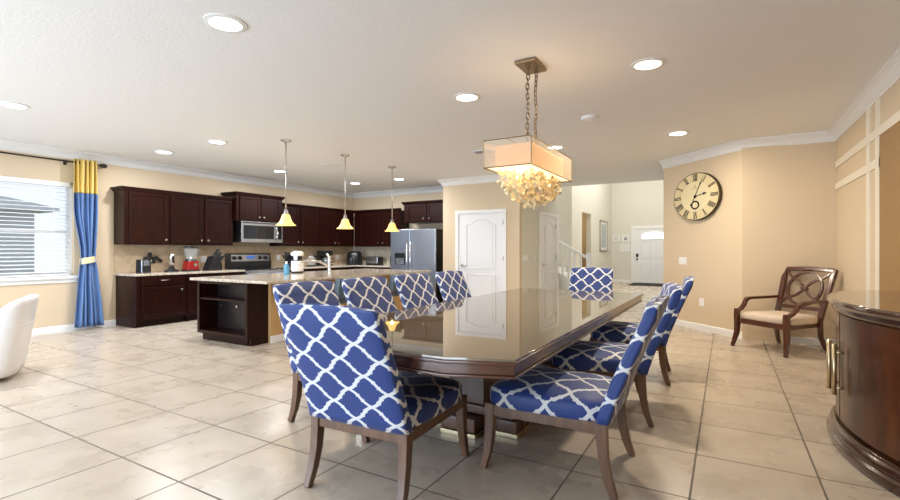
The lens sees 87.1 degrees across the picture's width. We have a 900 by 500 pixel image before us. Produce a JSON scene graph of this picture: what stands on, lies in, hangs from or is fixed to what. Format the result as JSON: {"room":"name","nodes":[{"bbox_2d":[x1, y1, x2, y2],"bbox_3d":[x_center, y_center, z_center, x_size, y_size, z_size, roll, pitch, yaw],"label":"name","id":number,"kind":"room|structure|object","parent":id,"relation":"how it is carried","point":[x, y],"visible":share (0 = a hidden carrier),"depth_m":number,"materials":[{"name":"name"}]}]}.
{"room":"dining room","nodes":[
{"label":"dining room","id":0,"kind":"room"},
{"bbox_2d":[0,150,352,328],"bbox_3d":[-5.999,-0.145,7.524,0.174,2.830,13.270,0,0,30],"label":"wall","id":1,"kind":"structure","parent":0,"point":[56,306],"depth_m":7.96,"materials":[{"name":"beige paint"}]},
{"bbox_2d":[0,181,77,285],"bbox_3d":[-6.654,-0.275,6.320,0.175,1.570,2.830,0,0,30],"label":"window","id":2,"kind":"structure","parent":1,"relation":"in","point":[8,281],"depth_m":7.30,"materials":[{"name":"white plastic"}]},
{"bbox_2d":[0,176,69,277],"bbox_3d":[-6.650,-0.332,6.312,0.060,1.453,2.620,0,0,30],"label":"window blind","id":3,"kind":"object","parent":2,"relation":"attached to","point":[2,178],"visible":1,"depth_m":7.04,"materials":[{"name":"white paint"}]},
{"bbox_2d":[0,151,106,167],"bbox_3d":[-6.550,-1.368,6.300,0.136,0.085,3.480,0,0,30],"label":"curtain rod","id":4,"kind":"object","parent":1,"relation":"attached to","point":[65,162],"visible":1,"depth_m":7.14,"materials":[{"name":"black metal"}]},
{"bbox_2d":[73,158,103,327],"bbox_3d":[-5.768,-0.105,7.556,0.134,2.650,0.448,0,0,33],"label":"window curtain","id":5,"kind":"object","parent":4,"relation":"hanging from","point":[89,310],"visible":1,"depth_m":7.53,"materials":[{"name":"blue fabric"}]},
{"bbox_2d":[31,319,115,335],"bbox_3d":[-7.415,1.220,4.935,0.016,0.100,7.050,0,0,30],"label":"baseboard","id":6,"kind":"structure","parent":1,"relation":"attached to","point":[63,328],"depth_m":7.34,"materials":[{"name":"white paint"}]},
{"bbox_2d":[110,186,170,244],"bbox_3d":[-5.316,-0.570,8.156,0.386,0.960,0.790,0,0,30],"label":"upper cabinet","id":7,"kind":"object","parent":1,"relation":"attached to","point":[141,215],"visible":1,"depth_m":8.00,"materials":[{"name":"brown wood"}]},
{"bbox_2d":[143,252,162,262],"bbox_3d":[-5.294,0.140,8.445,0.110,0.203,0.329,0,0,30],"label":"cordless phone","id":8,"kind":"object","parent":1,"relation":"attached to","point":[149,254],"visible":0.73,"depth_m":8.42,"materials":[{"name":"black plastic"}]},
{"bbox_2d":[169,191,233,245],"bbox_3d":[-4.800,-0.570,9.041,0.386,0.960,1.250,0,0,30],"label":"upper cabinet","id":9,"kind":"object","parent":1,"relation":"attached to","point":[194,219],"visible":0.98,"depth_m":8.90,"materials":[{"name":"brown wood"}]},
{"bbox_2d":[201,256,206,261],"bbox_3d":[-4.846,0.180,9.311,0.010,0.120,0.110,0,0,30],"label":"wall outlet","id":10,"kind":"object","parent":1,"relation":"attached to","point":[203,258],"visible":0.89,"depth_m":9.30,"materials":[{"name":"white plastic"}]},
{"bbox_2d":[221,191,284,222],"bbox_3d":[-4.152,-0.880,10.047,0.491,0.580,1.230,0,0,30],"label":"upper cabinet","id":11,"kind":"object","parent":1,"relation":"attached to","point":[254,207],"visible":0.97,"depth_m":9.84,"materials":[{"name":"brown wood"}]},
{"bbox_2d":[233,221,282,242],"bbox_3d":[-4.115,-0.375,10.089,0.521,0.430,1.030,0,0,30],"label":"microwave","id":12,"kind":"object","parent":11,"relation":"attached to","point":[243,231],"visible":0.91,"depth_m":9.88,"materials":[{"name":"silver metal"}]},
{"bbox_2d":[0,139,511,197],"bbox_3d":[-3.622,-1.492,6.137,5.358,0.135,12.950,0,0,30],"label":"trim","id":13,"kind":"structure","parent":1,"relation":"attached to","point":[8,145],"depth_m":9.36,"materials":[{"name":"white paint"}]},
{"bbox_2d":[269,203,319,245],"bbox_3d":[-3.609,-0.570,11.082,0.386,0.960,1.185,0,0,30],"label":"upper cabinet","id":14,"kind":"object","parent":1,"relation":"attached to","point":[305,218],"visible":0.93,"depth_m":11.02,"materials":[{"name":"brown wood"}]},
{"bbox_2d":[319,207,354,246],"bbox_3d":[-2.995,-0.570,12.133,0.386,0.960,1.240,0,0,30],"label":"upper cabinet","id":15,"kind":"object","parent":1,"relation":"attached to","point":[330,219],"visible":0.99,"depth_m":11.95,"materials":[{"name":"brown wood"}]},
{"bbox_2d":[353,192,442,268],"bbox_3d":[-1.150,-0.145,12.276,3.440,2.830,0.174,0,0,30],"label":"wall","id":16,"kind":"structure","parent":0,"point":[383,202],"depth_m":12.50,"materials":[{"name":"beige paint"}]},
{"bbox_2d":[354,208,408,246],"bbox_3d":[-1.813,-0.570,12.349,1.540,0.960,0.386,0,0,30],"label":"upper cabinet","id":17,"kind":"object","parent":16,"relation":"attached to","point":[371,226],"visible":0.86,"depth_m":12.23,"materials":[{"name":"brown wood"}]},
{"bbox_2d":[401,199,442,223],"bbox_3d":[-0.455,-0.915,11.443,1.380,0.510,0.581,0,0,30],"label":"upper cabinet","id":18,"kind":"object","parent":16,"relation":"attached to","point":[428,211],"visible":0.74,"depth_m":11.28,"materials":[{"name":"brown wood"}]},
{"bbox_2d":[0,0,899,192],"bbox_3d":[-1.212,-1.620,5.512,10.550,0.120,14.700,0,0,30],"label":"ceiling","id":19,"kind":"structure","parent":0,"point":[376,83],"depth_m":4.30,"materials":[{"name":"white paint"}]},
{"bbox_2d":[0,101,30,108],"bbox_3d":[-4.695,-1.554,5.090,0.276,0.012,0.276,0,0,30],"label":"recessed light","id":20,"kind":"object","parent":19,"relation":"in","point":[14,105],"visible":1,"depth_m":5.08,"materials":[{"name":"white paint"}]},
{"bbox_2d":[154,150,173,153],"bbox_3d":[-4.543,-1.554,7.513,0.276,0.012,0.276,0,0,30],"label":"recessed light","id":21,"kind":"object","parent":19,"relation":"in","point":[157,151],"visible":1,"depth_m":7.49,"materials":[{"name":"white paint"}]},
{"bbox_2d":[207,139,227,143],"bbox_3d":[-3.347,-1.554,6.804,0.276,0.012,0.276,0,0,30],"label":"recessed light","id":22,"kind":"object","parent":19,"relation":"in","point":[214,141],"visible":1,"depth_m":6.76,"materials":[{"name":"white paint"}]},
{"bbox_2d":[203,13,246,32],"bbox_3d":[-1.542,-1.554,3.250,0.276,0.012,0.276,0,0,30],"label":"recessed light","id":23,"kind":"object","parent":19,"relation":"in","point":[218,21],"visible":1,"depth_m":3.23,"materials":[{"name":"white paint"}]},
{"bbox_2d":[276,139,295,225],"bbox_3d":[-2.327,-0.954,6.707,0.284,1.211,0.284,0,0,30],"label":"pendant light","id":24,"kind":"object","parent":19,"relation":"hanging from","point":[285,220],"visible":1,"depth_m":6.70,"materials":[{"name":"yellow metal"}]},
{"bbox_2d":[336,154,353,228],"bbox_3d":[-1.717,-0.954,7.752,0.284,1.211,0.284,0,0,30],"label":"pendant light","id":25,"kind":"object","parent":19,"relation":"hanging from","point":[345,224],"visible":1,"depth_m":7.72,"materials":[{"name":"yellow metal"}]},
{"bbox_2d":[386,166,398,231],"bbox_3d":[-1.082,-0.954,8.840,0.284,1.211,0.284,0,0,30],"label":"pendant light","id":26,"kind":"object","parent":19,"relation":"hanging from","point":[392,227],"visible":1,"depth_m":8.82,"materials":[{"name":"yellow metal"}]},
{"bbox_2d":[453,92,479,101],"bbox_3d":[0.173,-1.554,4.820,0.276,0.012,0.276,0,0,30],"label":"recessed light","id":27,"kind":"object","parent":19,"relation":"in","point":[464,97],"visible":1,"depth_m":4.81,"materials":[{"name":"white paint"}]},
{"bbox_2d":[471,149,494,153],"bbox_3d":[0.518,-1.550,7.455,0.320,0.020,0.200,0,0,30],"label":"recessed light","id":28,"kind":"object","parent":19,"relation":"in","point":[485,150],"visible":0.98,"depth_m":7.42,"materials":[{"name":"white paint"}]},
{"bbox_2d":[483,57,571,209],"bbox_3d":[0.685,-0.951,3.977,0.393,1.217,1.049,0,0,30],"label":"chandelier","id":29,"kind":"object","parent":19,"relation":"hanging from","point":[529,165],"visible":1,"depth_m":3.80,"materials":[{"name":"beige fabric"}]},
{"bbox_2d":[488,164,567,181],"bbox_3d":[0.685,-0.633,3.977,0.360,0.004,0.980,0,0,30],"label":"diffuser","id":30,"kind":"object","parent":29,"relation":"attached to","point":[519,169],"depth_m":3.75,"materials":[{"name":"beige"}]},
{"bbox_2d":[546,145,563,148],"bbox_3d":[1.591,-1.554,7.165,0.276,0.012,0.276,0,0,30],"label":"recessed light","id":31,"kind":"object","parent":19,"relation":"in","point":[553,146],"visible":0.88,"depth_m":7.15,"materials":[{"name":"white paint"}]},
{"bbox_2d":[581,115,598,121],"bbox_3d":[1.642,-1.539,5.549,0.200,0.042,0.200,0,0,30],"label":"smoke detector","id":32,"kind":"object","parent":19,"relation":"attached to","point":[587,118],"visible":1,"depth_m":5.49,"materials":[{"name":"white paint"}]},
{"bbox_2d":[630,57,665,70],"bbox_3d":[1.659,-1.554,3.964,0.276,0.012,0.276,0,0,30],"label":"recessed light","id":33,"kind":"object","parent":19,"relation":"in","point":[651,63],"visible":1,"depth_m":3.95,"materials":[{"name":"white paint"}]},
{"bbox_2d":[667,130,689,135],"bbox_3d":[3.040,-1.554,6.307,0.276,0.012,0.276,0,0,30],"label":"recessed light","id":34,"kind":"object","parent":19,"relation":"in","point":[682,132],"visible":1,"depth_m":6.30,"materials":[{"name":"white paint"}]},
{"bbox_2d":[0,282,899,499],"bbox_3d":[0.854,1.310,9.053,10.550,0.080,22.900,0,0,30],"label":"floor","id":35,"kind":"structure","parent":0,"point":[168,411],"depth_m":3.19,"materials":[{"name":"tile"}]},
{"bbox_2d":[0,294,38,378],"bbox_3d":[-4.681,0.870,4.638,0.943,0.800,0.822,0,0,-33],"label":"lounge chair","id":36,"kind":"object","parent":35,"relation":"on","point":[17,318],"visible":1,"depth_m":4.57,"materials":[{"name":"white leather"}]},
{"bbox_2d":[116,274,186,327],"bbox_3d":[-5.127,0.850,8.167,0.701,0.840,0.840,0,0,30],"label":"base cabinet","id":37,"kind":"object","parent":35,"relation":"on","point":[141,301],"visible":0.99,"depth_m":7.90,"materials":[{"name":"brown wood"}]},
{"bbox_2d":[185,272,243,321],"bbox_3d":[-4.627,0.850,9.025,0.701,0.840,1.140,0,0,30],"label":"base cabinet","id":38,"kind":"object","parent":35,"relation":"on","point":[191,284],"visible":0.28,"depth_m":8.48,"materials":[{"name":"brown wood"}]},
{"bbox_2d":[114,269,244,276],"bbox_3d":[-4.855,0.409,8.657,0.683,0.038,2.020,0,0,30],"label":"countertop","id":39,"kind":"structure","parent":38,"relation":"on","point":[134,274],"depth_m":8.20,"materials":[{"name":"stone"}]},
{"bbox_2d":[135,259,150,272],"bbox_3d":[-5.196,0.275,8.019,0.140,0.230,0.204,0,0,13],"label":"can opener","id":40,"kind":"object","parent":39,"relation":"on","point":[142,265],"visible":1,"depth_m":7.95,"materials":[{"name":"black plastic"}]},
{"bbox_2d":[164,254,178,271],"bbox_3d":[-5.011,0.230,8.516,0.240,0.320,0.240,0,0,30],"label":"appliance","id":41,"kind":"object","parent":39,"relation":"on","point":[171,268],"visible":1,"depth_m":8.47,"materials":[{"name":"black plastic"}]},
{"bbox_2d":[181,246,199,270],"bbox_3d":[-4.807,0.160,8.826,0.240,0.460,0.301,0,0,30],"label":"blender","id":42,"kind":"object","parent":39,"relation":"on","point":[188,264],"visible":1,"depth_m":8.73,"materials":[{"name":"red plastic"}]},
{"bbox_2d":[202,249,224,270],"bbox_3d":[-4.571,0.185,9.168,0.179,0.409,0.398,0,0,22],"label":"knife block","id":43,"kind":"object","parent":39,"relation":"on","point":[213,262],"visible":1,"depth_m":9.09,"materials":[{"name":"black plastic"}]},
{"bbox_2d":[225,253,289,274],"bbox_3d":[-4.021,0.670,9.988,0.746,1.200,1.100,0,0,30],"label":"range","id":44,"kind":"object","parent":35,"relation":"on","point":[252,263],"visible":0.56,"depth_m":10.00,"materials":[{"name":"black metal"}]},
{"bbox_2d":[236,267,289,270],"bbox_3d":[-4.032,0.397,9.995,0.600,0.023,1.100,0,0,30],"label":"cooktop","id":45,"kind":"object","parent":44,"relation":"in","point":[239,268],"depth_m":9.91,"materials":[{"name":"black glass"}]},
{"bbox_2d":[246,272,280,274],"bbox_3d":[-3.773,0.760,9.843,0.040,0.580,1.060,0,0,30],"label":"oven","id":46,"kind":"object","parent":44,"relation":"in","point":[247,273],"depth_m":9.63,"materials":[{"name":"metal"}]},
{"bbox_2d":[190,269,430,345],"bbox_3d":[-2.031,0.830,7.929,1.640,0.880,3.790,0,0,30],"label":"kitchen island","id":47,"kind":"object","parent":35,"relation":"on","point":[233,309],"visible":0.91,"depth_m":6.67,"materials":[{"name":"brown wood"}]},
{"bbox_2d":[200,296,244,302],"bbox_3d":[-3.045,0.682,6.587,1.000,0.025,0.290,0,0,30],"label":"shelf","id":48,"kind":"object","parent":47,"relation":"attached to","point":[241,299],"depth_m":6.61,"materials":[{"name":"brown wood"}]},
{"bbox_2d":[190,269,430,283],"bbox_3d":[-2.031,0.409,7.929,1.640,0.038,3.790,0,0,30],"label":"island countertop","id":49,"kind":"structure","parent":47,"relation":"on","point":[270,278],"depth_m":7.06,"materials":[{"name":"stone"}]},
{"bbox_2d":[291,251,303,272],"bbox_3d":[-2.606,0.203,8.074,0.216,0.375,0.273,0,0,-4],"label":"coffee maker","id":50,"kind":"object","parent":49,"relation":"on","point":[297,256],"visible":0.94,"depth_m":7.98,"materials":[{"name":"white plastic"}]},
{"bbox_2d":[299,254,331,274],"bbox_3d":[-2.108,0.221,7.385,0.511,0.337,0.069,0,0,-26],"label":"faucet","id":51,"kind":"object","parent":49,"relation":"on","point":[328,265],"visible":1,"depth_m":7.45,"materials":[{"name":"silver metal"}]},
{"bbox_2d":[290,267,354,271],"bbox_3d":[-3.222,0.850,11.432,0.701,0.840,2.060,0,0,30],"label":"base cabinet","id":52,"kind":"object","parent":35,"relation":"on","point":[337,268],"visible":0.03,"depth_m":11.28,"materials":[{"name":"brown wood"}]},
{"bbox_2d":[284,264,390,268],"bbox_3d":[-2.554,0.409,11.426,1.868,0.038,2.733,0,0,30],"label":"countertop","id":53,"kind":"structure","parent":52,"relation":"on","point":[344,265],"depth_m":11.79,"materials":[{"name":"stone"}]},
{"bbox_2d":[282,252,291,266],"bbox_3d":[-3.625,0.219,10.736,0.176,0.341,0.391,0,0,21],"label":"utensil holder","id":54,"kind":"object","parent":53,"relation":"on","point":[288,257],"visible":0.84,"depth_m":10.62,"materials":[{"name":"black plastic"}]},
{"bbox_2d":[317,251,333,265],"bbox_3d":[-3.099,0.205,11.772,0.301,0.370,0.291,0,0,30],"label":"drip coffee maker","id":55,"kind":"object","parent":53,"relation":"on","point":[322,256],"visible":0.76,"depth_m":11.71,"materials":[{"name":"black plastic"}]},
{"bbox_2d":[346,251,362,264],"bbox_3d":[-2.526,0.210,12.529,0.419,0.360,0.425,0,0,-34],"label":"air fryer","id":56,"kind":"object","parent":53,"relation":"on","point":[353,257],"visible":1,"depth_m":12.37,"materials":[{"name":"black plastic"}]},
{"bbox_2d":[366,256,382,264],"bbox_3d":[-1.958,0.279,12.280,0.400,0.223,0.230,0,0,30],"label":"toaster","id":57,"kind":"object","parent":53,"relation":"on","point":[371,260],"visible":0.97,"depth_m":12.19,"materials":[{"name":"silver metal"}]},
{"bbox_2d":[334,278,348,303],"bbox_3d":[-1.643,0.837,6.864,0.492,0.869,0.390,0,0,30],"label":"bar stool","id":58,"kind":"object","parent":35,"relation":"on","point":[338,285],"visible":0.16,"depth_m":6.63,"materials":[{"name":"blue fabric"}]},
{"bbox_2d":[272,281,417,442],"bbox_3d":[-0.798,0.767,3.617,0.968,1.017,0.638,0,0,31],"label":"dining chair","id":59,"kind":"object","parent":35,"relation":"on","point":[311,292],"visible":0.22,"depth_m":3.66,"materials":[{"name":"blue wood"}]},
{"bbox_2d":[278,303,468,499],"bbox_3d":[-0.377,0.767,2.637,0.638,1.017,0.968,0,0,27],"label":"dining chair","id":60,"kind":"object","parent":35,"relation":"on","point":[352,382],"visible":1,"depth_m":2.33,"materials":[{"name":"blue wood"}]},
{"bbox_2d":[356,267,390,268],"bbox_3d":[-1.763,0.850,12.137,1.200,0.840,0.701,0,0,30],"label":"base cabinet","id":61,"kind":"object","parent":35,"relation":"on","point":[356,267],"visible":0.11,"depth_m":11.88,"materials":[{"name":"brown wood"}]},
{"bbox_2d":[341,277,429,374],"bbox_3d":[-0.421,0.767,4.263,0.968,1.017,0.638,0,0,30],"label":"dining chair","id":62,"kind":"object","parent":35,"relation":"on","point":[373,293],"visible":0.15,"depth_m":4.41,"materials":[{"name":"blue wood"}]},
{"bbox_2d":[389,274,403,309],"bbox_3d":[-1.008,0.837,7.952,0.492,0.869,0.390,0,0,30],"label":"bar stool","id":63,"kind":"object","parent":35,"relation":"on","point":[392,285],"visible":0.23,"depth_m":7.72,"materials":[{"name":"blue fabric"}]},
{"bbox_2d":[394,273,438,308],"bbox_3d":[-0.028,0.767,4.937,0.968,1.017,0.638,0,0,30],"label":"dining chair","id":64,"kind":"object","parent":35,"relation":"on","point":[414,289],"visible":0.28,"depth_m":5.05,"materials":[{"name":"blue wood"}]},
{"bbox_2d":[391,229,442,302],"bbox_3d":[-0.706,0.390,11.389,1.280,1.760,0.857,0,0,30],"label":"refrigerator","id":65,"kind":"object","parent":35,"relation":"on","point":[411,249],"visible":0.58,"depth_m":11.01,"materials":[{"name":"silver metal"}]},
{"bbox_2d":[435,271,471,301],"bbox_3d":[0.375,0.767,5.628,0.968,1.017,0.638,0,0,30],"label":"dining chair","id":66,"kind":"object","parent":35,"relation":"on","point":[452,285],"visible":0.2,"depth_m":5.73,"materials":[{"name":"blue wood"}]},
{"bbox_2d":[287,288,642,439],"bbox_3d":[0.584,0.884,4.146,1.520,0.769,3.970,0,0,30],"label":"dining table","id":67,"kind":"object","parent":35,"relation":"on","point":[476,342],"visible":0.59,"depth_m":3.17,"materials":[{"name":"brown wood"}]},
{"bbox_2d":[480,295,669,499],"bbox_3d":[0.748,0.767,2.796,0.968,1.017,0.638,0,0,29],"label":"dining chair","id":68,"kind":"object","parent":35,"relation":"on","point":[573,400],"visible":0.91,"depth_m":2.58,"materials":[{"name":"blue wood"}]},
{"bbox_2d":[559,240,591,289],"bbox_3d":[2.716,0.248,12.077,1.782,2.044,0.140,0,0,30],"label":"stair railing","id":69,"kind":"object","parent":35,"relation":"on","point":[564,281],"visible":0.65,"depth_m":11.90,"materials":[{"name":"white paint"}]},
{"bbox_2d":[569,267,612,291],"bbox_3d":[1.876,0.767,6.608,0.638,1.017,0.968,0,0,30],"label":"dining chair","id":70,"kind":"object","parent":35,"relation":"on","point":[582,278],"visible":0.2,"depth_m":6.90,"materials":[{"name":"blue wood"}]},
{"bbox_2d":[549,283,682,427],"bbox_3d":[1.279,0.767,3.759,0.968,1.017,0.638,0,0,17],"label":"dining chair","id":71,"kind":"object","parent":35,"relation":"on","point":[594,357],"visible":0.58,"depth_m":3.49,"materials":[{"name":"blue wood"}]},
{"bbox_2d":[589,276,694,385],"bbox_3d":[1.934,0.767,4.809,0.968,1.017,0.638,0,0,25],"label":"dining chair","id":72,"kind":"object","parent":35,"relation":"on","point":[613,331],"visible":0.6,"depth_m":4.58,"materials":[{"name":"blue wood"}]},
{"bbox_2d":[629,283,662,286],"bbox_3d":[7.211,1.260,17.269,1.150,0.017,1.300,0,0,30],"label":"door mat","id":73,"kind":"object","parent":35,"relation":"on","point":[633,284],"visible":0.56,"depth_m":17.17,"materials":[{"name":"black rubber"}]},
{"bbox_2d":[730,266,838,357],"bbox_3d":[4.285,0.747,6.062,0.942,1.064,0.776,0,0,-17],"label":"armchair","id":74,"kind":"object","parent":35,"relation":"on","point":[776,319],"visible":0.98,"depth_m":5.96,"materials":[{"name":"brown wood"}]},
{"bbox_2d":[741,310,817,325],"bbox_3d":[4.206,0.853,6.037,0.630,0.105,0.681,0,0,-17],"label":"seat cushion","id":75,"kind":"object","parent":74,"relation":"on","point":[770,317],"depth_m":5.84,"materials":[{"name":"beige fabric"}]},
{"bbox_2d":[826,290,899,495],"bbox_3d":[2.794,0.794,2.977,0.646,0.948,2.110,0,0,30],"label":"sideboard","id":76,"kind":"object","parent":35,"relation":"on","point":[863,424],"visible":1,"depth_m":2.72,"materials":[{"name":"brown wood"}]},
{"bbox_2d":[443,182,521,301],"bbox_3d":[0.661,-0.145,10.162,1.820,2.830,0.120,0,0,30],"label":"wall","id":77,"kind":"structure","parent":0,"point":[479,196],"depth_m":10.03,"materials":[{"name":"beige paint"}]},
{"bbox_2d":[455,209,506,296],"bbox_3d":[0.636,0.207,10.064,1.205,2.125,0.103,0,0,30],"label":"door","id":78,"kind":"structure","parent":77,"relation":"in","point":[480,235],"depth_m":10.05,"materials":[{"name":"white paint"}]},
{"bbox_2d":[522,186,556,288],"bbox_3d":[2.013,-0.145,10.791,0.120,2.830,2.330,0,0,30],"label":"wall","id":79,"kind":"structure","parent":0,"point":[530,217],"depth_m":10.25,"materials":[{"name":"beige paint"}]},
{"bbox_2d":[523,255,527,260],"bbox_3d":[1.578,0.168,9.913,0.011,0.108,0.229,0,0,30],"label":"light switch","id":80,"kind":"object","parent":79,"relation":"attached to","point":[525,257],"visible":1,"depth_m":9.91,"materials":[{"name":"white plastic"}]},
{"bbox_2d":[539,211,558,289],"bbox_3d":[2.376,0.200,11.222,0.103,2.140,1.360,0,0,30],"label":"door","id":81,"kind":"structure","parent":79,"relation":"in","point":[548,222],"depth_m":11.17,"materials":[{"name":"white paint"}]},
{"bbox_2d":[558,187,565,266],"bbox_3d":[2.166,-1.330,14.922,3.100,5.200,0.160,0,0,30],"label":"wall","id":82,"kind":"structure","parent":0,"point":[561,197],"depth_m":14.13,"materials":[{"name":"white paint"}]},
{"bbox_2d":[559,267,570,276],"bbox_3d":[2.829,0.573,13.250,2.430,1.395,2.020,0,0,30],"label":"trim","id":83,"kind":"structure","parent":82,"relation":"attached to","point":[560,268],"depth_m":13.57,"materials":[{"name":"white paint"}]},
{"bbox_2d":[582,213,585,266],"bbox_3d":[3.908,-0.130,16.360,1.540,2.800,3.000,0,0,30],"label":"wall","id":84,"kind":"structure","parent":0,"point":[583,215],"depth_m":17.39,"materials":[{"name":"beige paint"}]},
{"bbox_2d":[566,184,610,271],"bbox_3d":[4.944,-1.330,16.450,0.160,5.200,5.600,0,0,30],"label":"wall","id":85,"kind":"structure","parent":0,"point":[594,201],"depth_m":16.04,"materials":[{"name":"white paint"}]},
{"bbox_2d":[600,220,607,250],"bbox_3d":[5.710,-0.520,17.566,0.035,1.140,1.200,0,0,30],"label":"framed print","id":86,"kind":"object","parent":85,"relation":"attached to","point":[603,224],"visible":1,"depth_m":17.56,"materials":[{"name":"white paper"}]},
{"bbox_2d":[613,279,630,282],"bbox_3d":[5.909,1.220,17.230,0.720,0.100,3.280,0,0,30],"label":"baseboard","id":87,"kind":"structure","parent":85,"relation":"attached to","point":[614,280],"depth_m":18.61,"materials":[{"name":"white paint"}]},
{"bbox_2d":[611,180,662,283],"bbox_3d":[7.687,-1.330,18.184,3.150,5.200,0.160,0,0,30],"label":"wall","id":88,"kind":"structure","parent":0,"point":[632,203],"depth_m":18.48,"materials":[{"name":"white paint"}]},
{"bbox_2d":[612,235,619,241],"bbox_3d":[6.577,-0.465,18.722,0.280,0.260,0.027,0,0,30],"label":"wall plaque","id":89,"kind":"object","parent":88,"relation":"attached to","point":[615,238],"visible":1,"depth_m":18.72,"materials":[{"name":"white paint"}]},
{"bbox_2d":[620,244,629,251],"bbox_3d":[6.863,-0.080,18.558,0.380,0.300,0.023,0,0,30],"label":"wall plaque","id":90,"kind":"object","parent":88,"relation":"attached to","point":[623,247],"visible":1,"depth_m":18.55,"materials":[{"name":"white paint"}]},
{"bbox_2d":[622,235,628,241],"bbox_3d":[6.883,-0.460,18.543,0.280,0.260,0.028,0,0,30],"label":"wall plaque","id":91,"kind":"object","parent":88,"relation":"attached to","point":[625,238],"visible":1,"depth_m":18.54,"materials":[{"name":"white paint"}]},
{"bbox_2d":[631,226,662,282],"bbox_3d":[7.757,0.175,18.016,1.640,2.190,0.100,0,0,30],"label":"door","id":92,"kind":"structure","parent":88,"relation":"in","point":[646,241],"depth_m":18.14,"materials":[{"name":"white paint"}]},
{"bbox_2d":[663,150,741,331],"bbox_3d":[4.074,-0.145,7.564,0.231,2.830,1.626,0,0,-15],"label":"wall","id":93,"kind":"structure","parent":0,"point":[711,245],"depth_m":7.32,"materials":[{"name":"beige paint"}]},
{"bbox_2d":[679,257,686,264],"bbox_3d":[3.869,0.180,7.866,0.011,0.120,0.170,0,0,-15],"label":"light switch","id":94,"kind":"object","parent":93,"relation":"attached to","point":[682,260],"visible":1,"depth_m":7.84,"materials":[{"name":"white plastic"}]},
{"bbox_2d":[674,172,721,220],"bbox_3d":[3.913,-0.848,7.522,0.058,0.756,0.964,0,0,-15],"label":"wall clock","id":95,"kind":"object","parent":93,"relation":"attached to","point":[697,196],"visible":1,"depth_m":7.46,"materials":[{"name":"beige metal"}]},
{"bbox_2d":[699,298,703,305],"bbox_3d":[3.974,0.825,7.469,0.011,0.120,0.100,0,0,-15],"label":"wall outlet","id":96,"kind":"object","parent":93,"relation":"attached to","point":[701,301],"visible":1,"depth_m":7.47,"materials":[{"name":"white plastic"}]},
{"bbox_2d":[659,47,899,168],"bbox_3d":[2.535,-1.492,2.232,2.035,0.135,12.279,0,0,20],"label":"trim","id":97,"kind":"structure","parent":93,"relation":"attached to","point":[888,75],"depth_m":6.18,"materials":[{"name":"white paint"}]},
{"bbox_2d":[742,141,836,342],"bbox_3d":[4.648,-0.145,6.527,1.050,2.830,0.160,0,0,30],"label":"wall","id":98,"kind":"structure","parent":0,"point":[789,194],"depth_m":6.46,"materials":[{"name":"beige paint"}]},
{"bbox_2d":[674,319,835,345],"bbox_3d":[2.824,1.220,2.915,1.970,0.100,13.757,0,0,20],"label":"baseboard","id":99,"kind":"structure","parent":98,"relation":"attached to","point":[795,340],"depth_m":7.03,"materials":[{"name":"white paint"}]},
{"bbox_2d":[837,79,899,291],"bbox_3d":[2.384,-0.145,1.446,0.160,2.830,11.220,0,0,30],"label":"wall","id":100,"kind":"structure","parent":0,"point":[851,198],"depth_m":5.29,"materials":[{"name":"beige paint"}]},
{"bbox_2d":[835,98,899,289],"bbox_3d":[2.308,-0.135,1.490,0.014,2.610,10.900,0,0,30],"label":"trim","id":101,"kind":"structure","parent":100,"relation":"attached to","point":[870,137],"depth_m":4.73,"materials":[{"name":"beige paint"}]},
{"bbox_2d":[880,121,899,289],"bbox_3d":[1.800,0.050,0.611,0.006,2.240,8.870,0,0,30],"label":"wall panel","id":102,"kind":"object","parent":100,"relation":"attached to","point":[890,139],"visible":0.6,"depth_m":4.14,"materials":[{"name":"brown paint"}]},
{"label":"outside","id":103,"kind":"structure","parent":0,"visible":0},
{"bbox_3d":[-14.366,1.620,14.171,20.900,0.100,34.000,0,0,30],"label":"ground","id":104,"kind":"structure","parent":103,"visible":0},
{"bbox_2d":[0,196,59,272],"bbox_3d":[-12.022,0.170,7.275,2.300,2.800,9.050,0,0,30],"label":"house","id":105,"kind":"structure","parent":104,"relation":"on","point":[4,198],"depth_m":10.17,"materials":[{"name":"grey"}]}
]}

